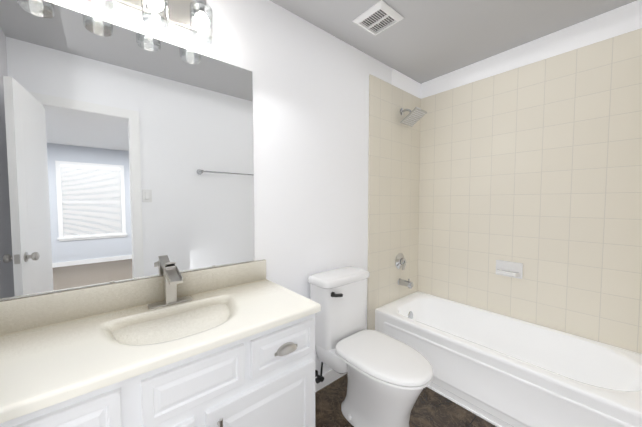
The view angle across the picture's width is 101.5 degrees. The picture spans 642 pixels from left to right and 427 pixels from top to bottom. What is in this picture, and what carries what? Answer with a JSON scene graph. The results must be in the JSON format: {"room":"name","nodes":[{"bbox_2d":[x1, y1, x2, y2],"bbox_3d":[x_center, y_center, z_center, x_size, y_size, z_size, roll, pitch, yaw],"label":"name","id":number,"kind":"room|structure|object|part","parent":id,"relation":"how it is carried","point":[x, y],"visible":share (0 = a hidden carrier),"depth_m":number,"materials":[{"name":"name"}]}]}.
{"room":"bathroom","nodes":[
{"label":"bathroom","id":0,"kind":"room"},
{"bbox_2d":[0,0,391,377],"bbox_3d":[-0.169,-0.020,1.694,3.065,2.470,0.100,-2,3,-40],"label":"wall","id":1,"kind":"structure","parent":0,"point":[310,120],"depth_m":1.64,"materials":[{"name":"white paint"}]},
{"bbox_2d":[0,0,254,299],"bbox_3d":[-0.796,-0.236,1.086,1.108,1.030,0.005,-2,3,-40],"label":"mirror","id":2,"kind":"object","parent":1,"relation":"attached to","point":[126,154],"visible":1,"depth_m":1.05,"materials":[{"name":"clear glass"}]},
{"bbox_2d":[84,0,213,46],"bbox_3d":[-0.744,-0.862,1.006,0.619,0.217,0.150,-2,3,-40],"label":"sconce","id":3,"kind":"object","parent":1,"relation":"attached to","point":[188,14],"visible":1,"depth_m":1.13,"materials":[{"name":"clear glass"}]},
{"bbox_2d":[367,74,420,329],"bbox_3d":[0.665,0.048,2.327,0.753,2.277,0.012,-2,3,-40],"label":"wall tile","id":4,"kind":"structure","parent":1,"relation":"attached to","point":[393,182],"depth_m":2.26,"materials":[{"name":"beige tile"}]},
{"bbox_2d":[395,253,406,269],"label":"tub valve","id":5,"kind":"object","parent":4,"relation":"attached to","point":[400,261],"depth_m":2.34,"materials":[{"name":"silver metal"}]},
{"bbox_2d":[398,278,413,288],"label":"tub spout","id":6,"kind":"object","parent":4,"relation":"attached to","point":[409,284],"depth_m":2.31,"materials":[{"name":"silver metal"}]},
{"bbox_2d":[400,107,426,126],"bbox_3d":[0.776,-0.847,2.247,0.170,0.157,0.193,-2,3,-40],"label":"shower head","id":7,"kind":"object","parent":4,"relation":"attached to","point":[413,116],"visible":1,"depth_m":2.23},
{"bbox_2d":[315,374,496,426],"bbox_3d":[0.360,1.272,1.122,3.065,0.060,1.745,-2,3,-40],"label":"floor","id":8,"kind":"structure","parent":0,"point":[431,408],"depth_m":1.62,"materials":[{"name":"tile"}]},
{"bbox_2d":[0,259,320,426],"bbox_3d":[-0.609,0.732,0.948,1.181,1.033,0.522,-2,3,-40],"label":"bathroom vanity","id":9,"kind":"object","parent":8,"relation":"on","point":[232,345],"visible":1,"depth_m":0.91,"materials":[{"name":"white paint"}]},
{"bbox_2d":[148,262,191,308],"bbox_3d":[-0.630,0.360,1.112,0.164,0.304,0.202,-2,3,-40],"label":"faucet","id":10,"kind":"object","parent":9,"relation":"on","point":[173,289],"depth_m":1.14,"materials":[{"name":"silver metal"}]},
{"bbox_2d":[308,266,432,426],"bbox_3d":[0.287,0.811,1.558,0.414,0.821,0.744,-2,3,-40],"label":"toilet","id":11,"kind":"object","parent":8,"relation":"on","point":[389,379],"visible":1,"depth_m":1.52,"materials":[{"name":"white ceramic"}]},
{"bbox_3d":[0.356,0.802,1.475,0.372,0.050,0.528,-2,3,-40],"label":"seat","id":12,"kind":"part","parent":11,"relation":"part of","materials":[{"name":"white plastic"}]},
{"bbox_2d":[375,291,641,426],"bbox_3d":[1.179,1.006,1.813,0.679,0.410,1.497,-2,3,-40],"label":"bathtub","id":13,"kind":"object","parent":8,"relation":"on","point":[497,369],"visible":0.83,"depth_m":1.62,"materials":[{"name":"white ceramic"}]},
{"bbox_2d":[270,0,636,83],"bbox_3d":[0.360,-1.230,1.010,3.065,0.109,1.745,-2,3,-40],"label":"ceiling","id":14,"kind":"structure","parent":0,"point":[422,41],"depth_m":1.70,"materials":[{"name":"grey paint"}]},
{"bbox_2d":[352,0,403,35],"bbox_3d":[0.354,-1.196,1.633,0.224,0.026,0.224,-2,3,-40],"label":"ceiling vent","id":15,"kind":"object","parent":14,"relation":"in","point":[380,16],"visible":1,"depth_m":1.61,"materials":[{"name":"white plastic"}]},
{"bbox_3d":[1.495,-0.035,2.020,0.100,2.470,1.745,-2,3,-40],"label":"wall","id":16,"kind":"structure","parent":0,"visible":0},
{"bbox_2d":[392,0,641,98],"bbox_3d":[1.268,-1.160,1.799,0.465,0.182,1.512,-2,3,-40],"label":"wall band","id":17,"kind":"object","parent":16,"relation":"attached to","point":[616,22],"visible":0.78,"depth_m":1.84,"materials":[{"name":"white paint"}]},
{"bbox_2d":[418,28,641,353],"bbox_3d":[1.445,-0.087,1.989,0.012,1.977,1.525,-2,3,-40],"label":"wall tile","id":18,"kind":"structure","parent":16,"relation":"attached to","point":[535,168],"depth_m":1.83,"materials":[{"name":"beige tile"}]},
{"bbox_2d":[496,260,522,278],"bbox_3d":[1.409,0.425,1.982,0.080,0.115,0.170,-2,3,-40],"label":"soap dish","id":19,"kind":"object","parent":18,"relation":"attached to","point":[510,269],"visible":1,"depth_m":1.98,"materials":[{"name":"white ceramic"}]},
{"bbox_3d":[1.689,0.162,-1.828,4.765,2.420,4.400,-2,3,-40],"label":"wall","id":20,"kind":"structure","parent":0,"visible":0},
{"bbox_2d":[315,370,346,391],"bbox_3d":[0.028,1.168,1.840,0.909,0.085,0.013,-2,3,-40],"label":"baseboard","id":21,"kind":"structure","parent":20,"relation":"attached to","point":[330,376],"depth_m":1.84,"materials":[{"name":"white paint"}]}
]}

